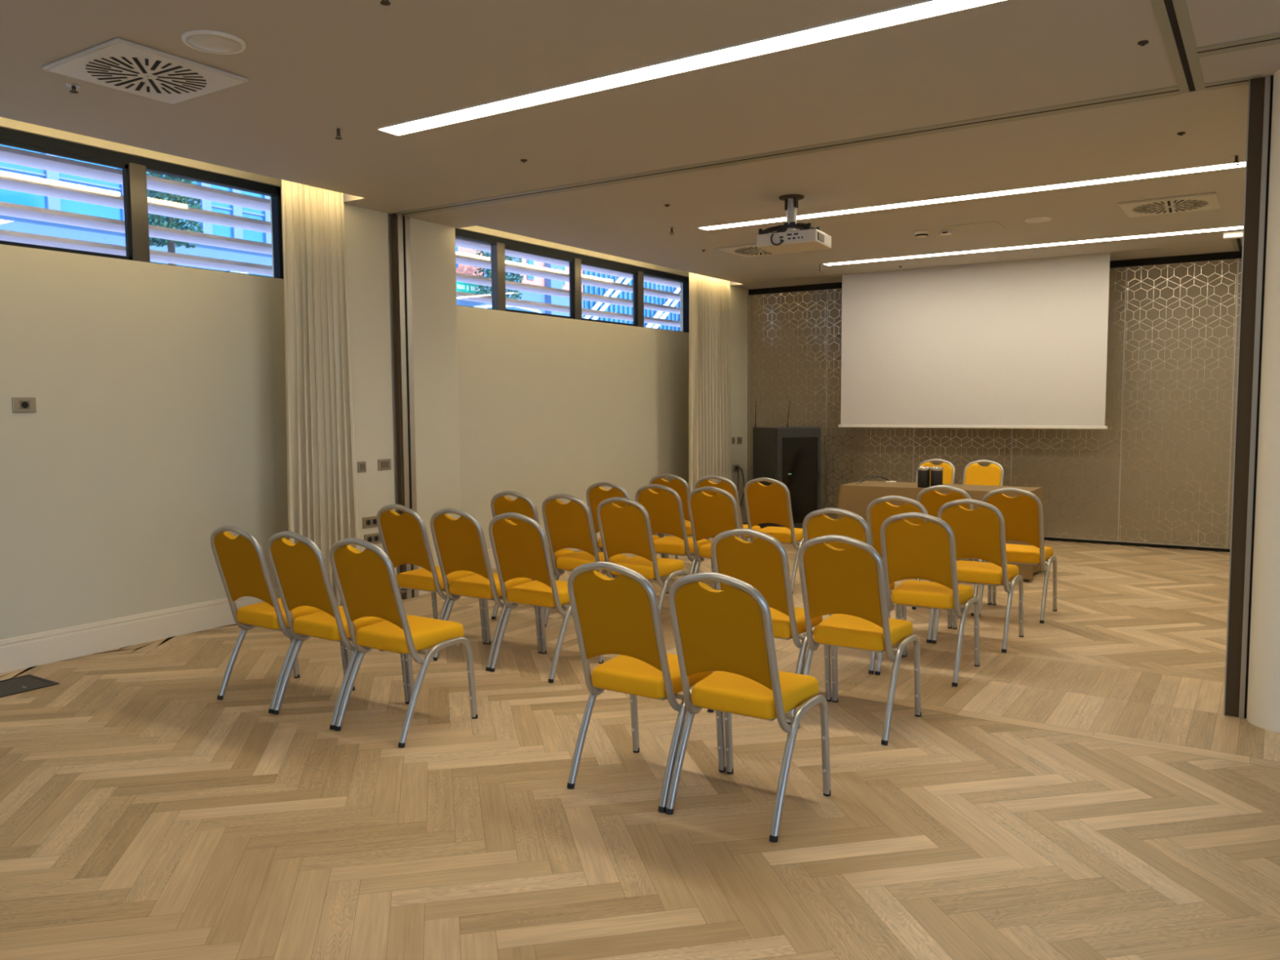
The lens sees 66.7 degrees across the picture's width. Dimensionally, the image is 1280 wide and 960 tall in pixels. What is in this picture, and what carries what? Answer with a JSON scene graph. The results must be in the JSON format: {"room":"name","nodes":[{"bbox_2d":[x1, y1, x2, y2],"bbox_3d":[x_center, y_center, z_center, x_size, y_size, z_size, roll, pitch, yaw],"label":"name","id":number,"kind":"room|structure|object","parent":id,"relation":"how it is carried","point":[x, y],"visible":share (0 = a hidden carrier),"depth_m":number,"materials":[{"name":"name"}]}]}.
{"room":"conference room","nodes":[
{"label":"conference room","id":0,"kind":"room"},
{"bbox_2d":[0,116,688,639],"bbox_3d":[-3.344,-0.638,6.091,0.210,3.380,15.000,2,5,33],"label":"wall","id":1,"kind":"structure","parent":0,"point":[158,424],"depth_m":6.44,"materials":[{"name":"beige paint"}]},
{"bbox_2d":[12,397,36,413],"bbox_3d":[-3.542,-0.432,5.598,0.014,0.088,0.125,2,5,33],"label":"wall socket","id":2,"kind":"object","parent":1,"relation":"attached to","point":[20,405],"visible":1,"depth_m":5.59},
{"bbox_2d":[0,126,284,279],"bbox_3d":[-3.718,-1.650,5.415,0.078,0.695,4.000,2,5,33],"label":"window","id":3,"kind":"structure","parent":1,"relation":"in","point":[135,168],"depth_m":6.15,"materials":[{"name":"metal"}]},
{"bbox_2d":[0,145,272,275],"bbox_3d":[-4.120,-1.472,5.393,0.290,1.560,5.700,2,5,33],"label":"louvres","id":4,"kind":"object","parent":3,"relation":"attached to","point":[8,155],"visible":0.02,"depth_m":6.42,"materials":[{"name":"white metal"}]},
{"bbox_2d":[0,506,746,673],"bbox_3d":[-3.000,0.948,6.233,0.417,0.190,15.400,2,5,33],"label":"baseboard","id":5,"kind":"structure","parent":1,"relation":"attached to","point":[16,653],"depth_m":6.09,"materials":[{"name":"paint"}]},
{"bbox_2d":[454,228,688,332],"bbox_3d":[-0.709,-1.984,10.013,0.078,0.710,4.710,2,5,33],"label":"window","id":6,"kind":"structure","parent":1,"relation":"in","point":[498,245],"depth_m":10.02,"materials":[{"name":"metal"}]},
{"bbox_2d":[455,237,679,327],"bbox_3d":[-0.815,-1.881,10.444,0.290,1.560,6.000,2,5,33],"label":"louvres","id":7,"kind":"object","parent":6,"relation":"attached to","point":[460,259],"visible":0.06,"depth_m":10.24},
{"bbox_2d":[343,204,748,575],"bbox_3d":[-0.620,-0.754,9.988,0.615,2.980,6.480,2,5,33],"label":"wall column","id":8,"kind":"structure","parent":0,"point":[433,245],"depth_m":7.70,"materials":[{"name":"white paint"}]},
{"bbox_2d":[357,461,366,472],"bbox_3d":[-2.066,-0.098,7.235,0.014,0.082,0.075,2,5,33],"label":"light switch","id":9,"kind":"object","parent":8,"relation":"attached to","point":[362,465],"visible":1,"depth_m":7.23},
{"bbox_2d":[362,515,377,528],"bbox_3d":[-2.033,0.317,7.314,0.014,0.085,0.142,2,5,33],"label":"wall socket","id":10,"kind":"object","parent":8,"relation":"attached to","point":[367,522],"visible":0.6,"depth_m":7.30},
{"bbox_2d":[364,532,382,544],"bbox_3d":[-2.019,0.444,7.344,0.014,0.085,0.165,2,5,33],"label":"wall socket","id":11,"kind":"object","parent":8,"relation":"attached to","point":[373,538],"visible":0.61,"depth_m":7.34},
{"bbox_2d":[377,458,391,471],"bbox_3d":[-1.947,-0.117,7.417,0.014,0.085,0.125,2,5,33],"label":"light switch","id":12,"kind":"object","parent":8,"relation":"attached to","point":[384,464],"visible":1,"depth_m":7.41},
{"bbox_2d":[387,213,418,599],"bbox_3d":[-1.829,-0.548,7.529,0.055,2.960,0.175,2,5,33],"label":"trim","id":13,"kind":"structure","parent":8,"relation":"attached to","point":[398,225],"depth_m":7.49,"materials":[{"name":"metal"}]},
{"bbox_2d":[688,272,732,491],"bbox_3d":[0.840,-1.038,11.513,0.134,3.255,1.120,2,5,33],"label":"curtain","id":14,"kind":"object","parent":8,"relation":"hanging from","point":[710,447],"visible":0.73,"depth_m":11.42,"materials":[{"name":"white fabric"}]},
{"bbox_2d":[731,436,734,444],"bbox_3d":[1.170,-0.493,12.180,0.014,0.090,0.075,2,5,33],"label":"light switch","id":15,"kind":"object","parent":8,"relation":"attached to","point":[732,437],"visible":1,"depth_m":12.16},
{"bbox_2d":[733,464,739,471],"bbox_3d":[1.222,-0.150,12.282,0.014,0.085,0.140,2,5,33],"label":"wall socket","id":16,"kind":"object","parent":8,"relation":"attached to","point":[736,466],"visible":0.99,"depth_m":12.27,"materials":[{"name":"black plastic"}]},
{"bbox_2d":[734,467,738,490],"bbox_3d":[1.220,0.215,12.079,0.067,0.708,0.356,-1,4,-5],"label":"power cable","id":17,"kind":"object","parent":8,"relation":"hanging from","point":[735,468],"visible":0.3,"depth_m":12.19,"materials":[{"name":"black rubber"}]},
{"bbox_2d":[737,436,742,444],"bbox_3d":[1.263,-0.499,12.322,0.014,0.095,0.120,2,5,33],"label":"light switch","id":18,"kind":"object","parent":8,"relation":"attached to","point":[739,438],"visible":1,"depth_m":12.30,"materials":[{"name":"grey plastic"}]},
{"bbox_2d":[0,520,1279,959],"bbox_3d":[0.819,1.254,3.818,9.500,0.101,15.500,2,5,33],"label":"floor","id":19,"kind":"structure","parent":0,"point":[1086,789],"depth_m":3.65,"materials":[{"name":"brown wood"}]},
{"bbox_2d":[0,674,59,697],"bbox_3d":[-3.400,1.117,5.269,0.330,0.006,0.330,2,5,33],"label":"floor outlet cover","id":20,"kind":"object","parent":19,"relation":"on","point":[20,684],"visible":1,"depth_m":5.30,"materials":[{"name":"black plastic"}]},
{"bbox_2d":[210,524,346,713],"bbox_3d":[-1.877,0.666,5.048,0.450,0.924,0.548,2,5,33],"label":"banquet chair","id":21,"kind":"object","parent":19,"relation":"on","point":[241,562],"visible":0.84,"depth_m":4.88,"materials":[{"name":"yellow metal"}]},
{"bbox_2d":[266,531,408,729],"bbox_3d":[-1.497,0.683,4.801,0.450,0.924,0.548,2,5,33],"label":"banquet chair","id":22,"kind":"object","parent":19,"relation":"on","point":[300,573],"visible":0.84,"depth_m":4.63,"materials":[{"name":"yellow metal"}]},
{"bbox_2d":[329,537,477,747],"bbox_3d":[-1.117,0.699,4.553,0.450,0.924,0.548,2,5,33],"label":"banquet chair","id":23,"kind":"object","parent":19,"relation":"on","point":[366,582],"visible":1,"depth_m":4.41,"materials":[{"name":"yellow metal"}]},
{"bbox_2d":[376,504,486,650],"bbox_3d":[-1.304,0.587,6.031,0.450,0.924,0.548,3,5,33],"label":"banquet chair","id":24,"kind":"object","parent":19,"relation":"on","point":[404,538],"visible":0.8,"depth_m":5.86,"materials":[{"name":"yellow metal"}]},
{"bbox_2d":[430,507,542,671],"bbox_3d":[-0.926,0.604,5.785,0.450,0.924,0.548,2,5,33],"label":"banquet chair","id":25,"kind":"object","parent":19,"relation":"on","point":[460,544],"visible":0.81,"depth_m":5.62,"materials":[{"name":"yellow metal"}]},
{"bbox_2d":[490,490,574,619],"bbox_3d":[-0.744,0.518,6.891,0.450,0.924,0.548,2,5,33],"label":"banquet chair","id":26,"kind":"object","parent":19,"relation":"on","point":[500,504],"visible":0.32,"depth_m":6.68,"materials":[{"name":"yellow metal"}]},
{"bbox_2d":[488,512,603,683],"bbox_3d":[-0.548,0.620,5.539,0.450,0.924,0.548,2,5,33],"label":"banquet chair","id":27,"kind":"object","parent":19,"relation":"on","point":[521,549],"visible":0.89,"depth_m":5.37,"materials":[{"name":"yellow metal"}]},
{"bbox_2d":[542,493,626,626],"bbox_3d":[-0.364,0.534,6.644,0.450,0.924,0.548,2,5,33],"label":"banquet chair","id":28,"kind":"object","parent":19,"relation":"on","point":[570,525],"visible":0.73,"depth_m":6.47,"materials":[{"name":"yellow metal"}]},
{"bbox_2d":[586,481,666,593],"bbox_3d":[-0.121,0.456,7.638,0.450,0.924,0.548,2,5,33],"label":"banquet chair","id":29,"kind":"object","parent":19,"relation":"on","point":[595,495],"visible":0.34,"depth_m":7.46,"materials":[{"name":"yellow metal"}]},
{"bbox_2d":[596,497,688,614],"bbox_3d":[0.015,0.551,6.397,0.450,0.924,0.548,3,5,33],"label":"banquet chair","id":30,"kind":"object","parent":19,"relation":"on","point":[627,529],"visible":0.78,"depth_m":6.22,"materials":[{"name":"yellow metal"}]},
{"bbox_2d":[567,561,725,813],"bbox_3d":[0.017,0.746,3.852,0.450,0.924,0.548,2,5,33],"label":"banquet chair","id":31,"kind":"object","parent":19,"relation":"on","point":[620,615],"visible":0.91,"depth_m":3.69,"materials":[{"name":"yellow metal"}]},
{"bbox_2d":[648,473,692,559],"bbox_3d":[0.371,0.390,8.459,0.450,0.924,0.548,2,5,33],"label":"banquet chair","id":32,"kind":"object","parent":19,"relation":"on","point":[678,484],"visible":0.36,"depth_m":8.22,"materials":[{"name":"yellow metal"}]},
{"bbox_2d":[635,484,715,594],"bbox_3d":[0.259,0.473,7.391,0.450,0.924,0.548,2,5,33],"label":"banquet chair","id":33,"kind":"object","parent":19,"relation":"on","point":[664,509],"visible":0.56,"depth_m":7.20,"materials":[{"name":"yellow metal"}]},
{"bbox_2d":[687,486,742,573],"bbox_3d":[0.637,0.489,7.145,0.450,0.924,0.548,2,5,33],"label":"banquet chair","id":34,"kind":"object","parent":19,"relation":"on","point":[710,516],"visible":0.63,"depth_m":6.96,"materials":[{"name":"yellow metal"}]},
{"bbox_2d":[694,475,760,573],"bbox_3d":[0.752,0.407,8.212,0.450,0.924,0.548,2,5,33],"label":"banquet chair","id":35,"kind":"object","parent":19,"relation":"on","point":[725,484],"visible":0.28,"depth_m":7.97,"materials":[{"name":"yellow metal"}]},
{"bbox_2d":[738,467,747,524],"bbox_3d":[1.365,0.202,12.245,0.284,0.708,0.156,1,4,11],"label":"power cable","id":36,"kind":"object","parent":19,"relation":"on","point":[739,468],"visible":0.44,"depth_m":12.27,"materials":[{"name":"black rubber"}]},
{"bbox_2d":[665,572,831,842],"bbox_3d":[0.397,0.762,3.604,0.450,0.924,0.548,3,5,33],"label":"banquet chair","id":37,"kind":"object","parent":19,"relation":"on","point":[728,633],"visible":1,"depth_m":3.45,"materials":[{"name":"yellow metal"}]},
{"bbox_2d":[707,528,831,724],"bbox_3d":[0.635,0.670,4.791,0.450,0.924,0.548,2,5,33],"label":"banquet chair","id":38,"kind":"object","parent":19,"relation":"on","point":[762,563],"visible":0.61,"depth_m":4.59,"materials":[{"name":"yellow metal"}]},
{"bbox_2d":[743,477,804,593],"bbox_3d":[1.132,0.423,7.964,0.450,0.924,0.548,2,5,33],"label":"banquet chair","id":39,"kind":"object","parent":19,"relation":"on","point":[771,504],"visible":0.68,"depth_m":7.78,"materials":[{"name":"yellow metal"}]},
{"bbox_2d":[752,426,821,528],"bbox_3d":[1.723,-0.005,11.450,0.583,1.232,0.592,-2,5,-21],"label":"equipment rack","id":40,"kind":"object","parent":19,"relation":"on","point":[790,455],"visible":0.55,"depth_m":11.21,"materials":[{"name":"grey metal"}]},
{"bbox_2d":[786,400,790,426],"bbox_3d":[1.735,-0.772,11.380,0.043,0.310,0.023,2,5,33],"label":"antenna","id":41,"kind":"object","parent":40,"relation":"on","point":[789,401],"visible":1,"depth_m":11.38,"materials":[{"name":"black plastic"}]},
{"bbox_2d":[801,507,901,674],"bbox_3d":[1.223,0.599,5.668,0.450,0.924,0.548,3,5,33],"label":"banquet chair","id":42,"kind":"object","parent":19,"relation":"on","point":[815,523],"visible":0.35,"depth_m":5.44,"materials":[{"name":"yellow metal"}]},
{"bbox_2d":[795,534,920,745],"bbox_3d":[1.015,0.686,4.544,0.450,0.924,0.548,3,5,33],"label":"banquet chair","id":43,"kind":"object","parent":19,"relation":"on","point":[848,584],"visible":0.99,"depth_m":4.38,"materials":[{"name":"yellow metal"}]},
{"bbox_2d":[866,495,951,643],"bbox_3d":[1.749,0.542,6.364,0.450,0.924,0.548,2,5,33],"label":"banquet chair","id":44,"kind":"object","parent":19,"relation":"on","point":[878,510],"visible":0.39,"depth_m":6.16,"materials":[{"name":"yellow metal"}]},
{"bbox_2d":[875,512,979,686],"bbox_3d":[1.604,0.615,5.420,0.450,0.924,0.548,2,5,33],"label":"banquet chair","id":45,"kind":"object","parent":19,"relation":"on","point":[926,550],"visible":0.94,"depth_m":5.25,"materials":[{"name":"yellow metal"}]},
{"bbox_2d":[915,458,955,484],"bbox_3d":[2.966,0.256,9.987,0.450,0.924,0.548,2,5,32],"label":"banquet chair","id":46,"kind":"object","parent":19,"relation":"on","point":[948,469],"visible":0.25,"depth_m":10.07,"materials":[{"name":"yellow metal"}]},
{"bbox_2d":[911,484,991,616],"bbox_3d":[2.290,0.479,7.130,0.450,0.924,0.548,3,5,33],"label":"banquet chair","id":47,"kind":"object","parent":19,"relation":"on","point":[932,500],"visible":0.27,"depth_m":6.93,"materials":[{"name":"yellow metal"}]},
{"bbox_2d":[931,498,1023,653],"bbox_3d":[2.128,0.558,6.117,0.450,0.924,0.548,2,5,33],"label":"banquet chair","id":48,"kind":"object","parent":19,"relation":"on","point":[979,533],"visible":0.71,"depth_m":5.93,"materials":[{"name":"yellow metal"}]},
{"bbox_2d":[962,459,1004,485],"bbox_3d":[3.375,0.272,9.745,0.450,0.924,0.548,3,5,34],"label":"banquet chair","id":49,"kind":"object","parent":19,"relation":"on","point":[993,474],"visible":0.31,"depth_m":9.88,"materials":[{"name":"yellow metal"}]},
{"bbox_2d":[977,487,1057,623],"bbox_3d":[2.671,0.496,6.881,0.450,0.924,0.548,2,5,33],"label":"banquet chair","id":50,"kind":"object","parent":19,"relation":"on","point":[1023,514],"visible":0.68,"depth_m":6.69,"materials":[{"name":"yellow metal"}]},
{"bbox_3d":[2.707,0.432,8.841,1.621,0.746,0.576,2,5,33],"label":"conference table","id":51,"kind":"object","parent":19,"relation":"on","visible":0},
{"bbox_2d":[836,480,1044,579],"bbox_3d":[2.707,0.415,8.839,1.769,0.720,0.725,2,5,33],"label":"tablecloth","id":52,"kind":"object","parent":51,"relation":"on","point":[855,498],"visible":0.26,"depth_m":8.79,"materials":[{"name":"beige fabric"}]},
{"bbox_2d":[855,475,888,484],"bbox_3d":[2.186,0.000,9.156,0.383,0.069,0.055,-2,5,-23],"label":"cable","id":53,"kind":"object","parent":52,"relation":"on","point":[873,476],"visible":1,"depth_m":9.18,"materials":[{"name":"rubber"}]},
{"bbox_2d":[885,480,897,483],"bbox_3d":[2.378,0.019,9.204,0.097,0.018,0.040,0,4,4],"label":"box","id":54,"kind":"object","parent":52,"relation":"on","point":[886,482],"visible":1,"depth_m":9.19,"materials":[{"name":"white plastic"}]},
{"bbox_2d":[917,466,930,488],"bbox_3d":[2.536,-0.026,8.694,0.109,0.184,0.109,2,5,33],"label":"canister","id":55,"kind":"object","parent":52,"relation":"on","point":[923,472],"visible":0.96,"depth_m":8.65,"materials":[{"name":"black plastic"}]},
{"bbox_2d":[930,466,942,486],"bbox_3d":[2.634,-0.023,8.642,0.109,0.184,0.109,2,5,33],"label":"canister","id":56,"kind":"object","parent":52,"relation":"on","point":[936,473],"visible":0.81,"depth_m":8.60,"materials":[{"name":"black plastic"}]},
{"bbox_2d":[0,0,1279,289],"bbox_3d":[0.732,-2.006,3.695,9.750,0.500,15.640,2,5,33],"label":"ceiling","id":57,"kind":"structure","parent":0,"point":[312,68],"depth_m":4.88,"materials":[{"name":"paint"}]},
{"bbox_2d":[66,83,80,93],"bbox_3d":[-2.567,-1.773,4.412,0.060,0.030,0.060,2,5,33],"label":"sprinkler head","id":58,"kind":"object","parent":57,"relation":"attached to","point":[73,86],"visible":1,"depth_m":4.41},
{"bbox_2d":[41,37,248,104],"bbox_3d":[-2.150,-1.768,4.247,0.590,0.016,0.590,2,5,33],"label":"ceiling vent","id":59,"kind":"object","parent":57,"relation":"in","point":[118,64],"visible":1,"depth_m":4.20,"materials":[{"name":"metal"}]},
{"bbox_2d":[181,30,245,54],"bbox_3d":[-1.702,-1.747,3.890,0.236,0.015,0.236,2,5,33],"label":"ceiling speaker","id":60,"kind":"object","parent":57,"relation":"attached to","point":[212,42],"visible":1,"depth_m":3.87,"materials":[{"name":"white plastic"}]},
{"bbox_2d":[186,34,241,53],"bbox_3d":[-1.702,-1.744,3.890,0.203,0.009,0.203,2,5,33],"label":"grille","id":61,"kind":"object","parent":60,"relation":"attached to","point":[209,43],"depth_m":3.88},
{"bbox_2d":[281,179,359,606],"bbox_3d":[-2.239,-0.657,6.797,0.123,3.255,0.628,2,5,31],"label":"curtain","id":62,"kind":"object","parent":57,"relation":"hanging from","point":[322,500],"visible":0.7,"depth_m":6.76,"materials":[{"name":"white fabric"}]},
{"bbox_2d":[332,126,344,139],"bbox_3d":[-1.584,-1.821,5.112,0.060,0.055,0.060,2,5,33],"label":"sprinkler head","id":63,"kind":"object","parent":57,"relation":"attached to","point":[338,129],"visible":1,"depth_m":5.11},
{"bbox_2d":[379,0,392,5],"bbox_3d":[-0.913,-1.719,3.490,0.060,0.020,0.060,2,5,33],"label":"sprinkler head","id":64,"kind":"object","parent":57,"relation":"attached to","point":[385,2],"visible":1,"depth_m":3.49},
{"bbox_2d":[667,226,675,234],"bbox_3d":[0.262,-2.056,8.024,0.060,0.055,0.060,2,5,33],"label":"sprinkler head","id":65,"kind":"object","parent":57,"relation":"attached to","point":[671,228],"visible":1,"depth_m":8.02},
{"bbox_2d":[376,0,1007,136],"bbox_3d":[0.006,-1.793,4.301,3.222,0.007,0.152,2,5,33],"label":"recessed light","id":66,"kind":"object","parent":57,"relation":"in","point":[925,9],"visible":1,"depth_m":4.11,"materials":[{"name":"white plastic"}]},
{"bbox_2d":[715,244,803,257],"bbox_3d":[1.138,-2.168,9.178,0.620,0.016,0.620,2,5,33],"label":"ceiling vent","id":67,"kind":"object","parent":57,"relation":"in","point":[745,251],"visible":0.67,"depth_m":9.19,"materials":[{"name":"metal"}]},
{"bbox_2d":[758,194,820,234],"bbox_3d":[1.065,-1.868,6.903,0.402,0.269,0.220,2,5,33],"label":"mount","id":68,"kind":"object","parent":57,"relation":"attached to","point":[791,201],"visible":0.86,"depth_m":6.86,"materials":[{"name":"metal"}]},
{"bbox_2d":[756,228,831,253],"bbox_3d":[1.104,-1.699,6.942,0.456,0.098,0.336,2,5,31],"label":"projector","id":69,"kind":"object","parent":68,"relation":"hanging from","point":[812,239],"visible":0.99,"depth_m":6.84,"materials":[{"name":"white plastic"}]},
{"bbox_2d":[770,228,786,245],"bbox_3d":[0.992,-1.716,6.868,0.100,0.137,0.135,2,5,33],"label":"cable","id":70,"kind":"object","parent":69,"relation":"attached to","point":[783,229],"visible":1,"depth_m":6.84,"materials":[{"name":"black rubber"}]},
{"bbox_2d":[817,231,824,242],"bbox_3d":[1.258,-1.688,6.766,0.005,0.050,0.120,2,3,31],"label":"vent","id":71,"kind":"object","parent":69,"relation":"attached to","point":[818,232],"depth_m":6.76,"materials":[{"name":"white plastic"}]},
{"bbox_2d":[390,74,1262,216],"bbox_3d":[0.476,-1.922,5.918,5.575,0.005,0.150,2,5,33],"label":"ceiling track","id":72,"kind":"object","parent":57,"relation":"attached to","point":[1171,91],"depth_m":5.43,"materials":[{"name":"beige metal"}]},
{"bbox_2d":[915,231,928,237],"bbox_3d":[2.414,-2.102,8.336,0.116,0.040,0.116,2,5,33],"label":"smoke detector","id":73,"kind":"object","parent":57,"relation":"attached to","point":[921,233],"visible":1,"depth_m":8.30,"materials":[{"name":"white plastic"}]},
{"bbox_2d":[939,230,951,235],"bbox_3d":[2.600,-2.103,8.273,0.090,0.030,0.063,2,5,33],"label":"detector","id":74,"kind":"object","parent":57,"relation":"attached to","point":[944,232],"visible":1,"depth_m":8.25,"materials":[{"name":"white plastic"}]},
{"bbox_2d":[780,248,1158,280],"bbox_3d":[3.322,-2.286,10.406,3.950,0.002,0.112,2,5,33],"label":"trim","id":75,"kind":"structure","parent":57,"relation":"attached to","point":[1154,248],"depth_m":10.19,"materials":[{"name":"black metal"}]},
{"bbox_2d":[697,160,1245,230],"bbox_3d":[2.192,-2.014,6.988,4.007,0.007,0.147,2,5,33],"label":"recessed light","id":76,"kind":"object","parent":57,"relation":"in","point":[1242,163],"visible":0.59,"depth_m":6.79,"materials":[{"name":"white plastic"}]},
{"bbox_2d":[838,253,1110,429],"bbox_3d":[3.462,-1.423,10.376,2.820,1.738,0.024,2,5,33],"label":"projection screen","id":77,"kind":"object","parent":57,"relation":"hanging from","point":[1016,344],"visible":1,"depth_m":10.30,"materials":[{"name":"white fabric"}]},
{"bbox_2d":[946,221,1006,233],"bbox_3d":[2.812,-2.106,8.112,0.390,0.002,0.400,2,5,33],"label":"access panel","id":78,"kind":"object","parent":57,"relation":"attached to","point":[992,225],"visible":1,"depth_m":8.10,"materials":[{"name":"paint"}]},
{"bbox_2d":[822,225,1243,266],"bbox_3d":[3.606,-2.186,9.116,3.972,0.007,0.157,2,5,33],"label":"recessed light","id":79,"kind":"object","parent":57,"relation":"in","point":[1238,227],"visible":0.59,"depth_m":9.00,"materials":[{"name":"white plastic"}]},
{"bbox_2d":[1024,217,1052,222],"bbox_3d":[3.182,-2.076,7.776,0.200,0.015,0.200,2,5,33],"label":"ceiling speaker","id":80,"kind":"object","parent":57,"relation":"attached to","point":[1035,220],"visible":1,"depth_m":7.74,"materials":[{"name":"white plastic"}]},
{"bbox_2d":[1026,218,1049,222],"bbox_3d":[3.182,-2.073,7.776,0.172,0.009,0.172,2,5,33],"label":"grille","id":81,"kind":"object","parent":80,"relation":"attached to","point":[1028,220],"depth_m":7.76,"materials":[{"name":"beige metal"}]},
{"bbox_2d":[1137,40,1148,46],"bbox_3d":[2.050,-1.777,3.965,0.040,0.015,0.039,2,5,33],"label":"ceiling sensor","id":82,"kind":"object","parent":57,"relation":"attached to","point":[1142,43],"visible":1,"depth_m":3.96,"materials":[{"name":"black plastic"}]},
{"bbox_2d":[1118,192,1220,217],"bbox_3d":[3.939,-2.037,7.235,0.620,0.016,0.620,2,5,33],"label":"ceiling vent","id":83,"kind":"object","parent":57,"relation":"in","point":[1202,202],"visible":1,"depth_m":7.18,"materials":[{"name":"metal"}]},
{"bbox_2d":[1151,0,1205,93],"bbox_3d":[-0.008,-1.511,0.593,0.104,0.005,9.585,2,5,33],"label":"trim","id":84,"kind":"structure","parent":57,"relation":"attached to","point":[1172,16],"depth_m":3.97,"materials":[{"name":"beige metal"}]},
{"bbox_2d":[1177,131,1185,136],"bbox_3d":[2.952,-1.886,5.306,0.040,0.015,0.039,2,5,33],"label":"ceiling sensor","id":85,"kind":"object","parent":57,"relation":"attached to","point":[1180,134],"visible":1,"depth_m":5.30,"materials":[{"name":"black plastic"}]},
{"bbox_2d":[1223,230,1243,239],"bbox_3d":[5.231,-2.113,8.334,0.400,0.055,0.103,2,5,33],"label":"emergency light","id":86,"kind":"object","parent":57,"relation":"attached to","point":[1238,233],"visible":0.44,"depth_m":8.37,"materials":[{"name":"white plastic"}]},
{"bbox_2d":[1231,154,1242,165],"bbox_3d":[3.558,-1.908,5.806,0.060,0.055,0.060,2,5,33],"label":"sprinkler head","id":87,"kind":"object","parent":57,"relation":"attached to","point":[1236,156],"visible":1,"depth_m":5.80},
{"bbox_2d":[1195,32,1279,57],"bbox_3d":[3.903,-1.726,3.067,3.733,0.005,0.130,2,5,33],"label":"trim","id":88,"kind":"structure","parent":57,"relation":"attached to","point":[1274,38],"depth_m":4.00,"materials":[{"name":"beige metal"}]},
{"bbox_2d":[747,257,1241,547],"bbox_3d":[4.044,-0.819,10.823,6.290,2.850,0.120,2,5,33],"label":"wall","id":89,"kind":"structure","parent":0,"point":[1180,331],"depth_m":10.17,"materials":[{"name":"paint"}]},
{"bbox_2d":[748,250,1242,552],"bbox_3d":[4.041,-0.838,10.819,6.290,2.961,0.088,2,5,33],"label":"trim","id":90,"kind":"structure","parent":89,"relation":"attached to","point":[1229,255],"depth_m":10.01,"materials":[{"name":"black metal"}]},
{"bbox_2d":[1231,238,1242,251],"bbox_3d":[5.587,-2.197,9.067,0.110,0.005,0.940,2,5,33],"label":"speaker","id":91,"kind":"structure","parent":89,"relation":"attached to","point":[1237,242],"depth_m":9.07},
{"bbox_2d":[1246,69,1279,732],"bbox_3d":[4.343,-0.287,3.594,3.466,2.960,0.415,2,5,33],"label":"wall","id":92,"kind":"structure","parent":0,"point":[1263,711],"depth_m":4.40,"materials":[{"name":"paint"}]},
{"bbox_2d":[1223,75,1273,719],"bbox_3d":[2.849,-0.351,4.560,0.094,2.960,0.125,2,5,33],"label":"trim","id":93,"kind":"structure","parent":92,"relation":"attached to","point":[1260,90],"depth_m":4.51,"materials":[{"name":"metal"}]},
{"label":"outside","id":94,"kind":"structure","parent":0,"visible":0},
{"bbox_3d":[-17.087,-2.867,34.912,53.100,0.200,100.000,2,5,33],"label":"ground","id":95,"kind":"structure","parent":94,"visible":0},
{"bbox_2d":[0,144,272,271],"bbox_3d":[-12.550,-7.346,13.137,4.120,12.000,21.390,2,5,33],"label":"outdoor view","id":96,"kind":"structure","parent":95,"relation":"on","point":[6,223],"depth_m":15.65,"materials":[{"name":"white paint"}]},
{"bbox_2d":[146,171,204,265],"bbox_3d":[-6.843,-3.099,14.224,0.906,3.291,0.903,2,5,33],"label":"street tree","id":97,"kind":"object","parent":95,"relation":"on","point":[166,197],"visible":0.27,"depth_m":14.09,"materials":[{"name":"green plant"}]},
{"bbox_2d":[226,270,272,276],"bbox_3d":[-5.473,-2.134,13.460,1.720,1.456,4.220,2,5,33],"label":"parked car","id":98,"kind":"object","parent":95,"relation":"on","point":[228,270],"visible":0.02,"depth_m":12.59,"materials":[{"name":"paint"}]},
{"bbox_2d":[473,249,524,303],"bbox_3d":[-3.268,-3.815,22.613,1.160,3.388,1.163,2,5,33],"label":"street tree","id":99,"kind":"object","parent":95,"relation":"on","point":[488,271],"visible":0.37,"depth_m":22.41,"materials":[{"name":"green plant"}]},
{"bbox_2d":[470,304,541,313],"bbox_3d":[-3.134,-2.507,18.128,1.720,1.456,4.220,2,5,33],"label":"parked car","id":100,"kind":"object","parent":95,"relation":"on","point":[513,308],"visible":0.02,"depth_m":17.80,"materials":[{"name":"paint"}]},
{"bbox_2d":[455,245,583,318],"bbox_3d":[-4.896,-8.287,24.756,4.200,12.000,6.300,2,5,33],"label":"building","id":101,"kind":"structure","parent":95,"relation":"on","point":[460,268],"depth_m":24.86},
{"bbox_2d":[456,281,482,293],"bbox_3d":[-4.024,-4.472,22.667,0.075,0.300,0.950,2,5,33],"label":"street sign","id":102,"kind":"object","parent":101,"relation":"attached to","point":[460,286],"visible":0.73,"depth_m":22.62,"materials":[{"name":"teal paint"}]},
{"bbox_2d":[582,270,680,331],"bbox_3d":[-0.168,-8.887,32.189,3.970,12.000,11.242,2,5,33],"label":"building","id":103,"kind":"structure","parent":95,"relation":"on","point":[586,289],"depth_m":29.14,"materials":[{"name":"blue glass"}]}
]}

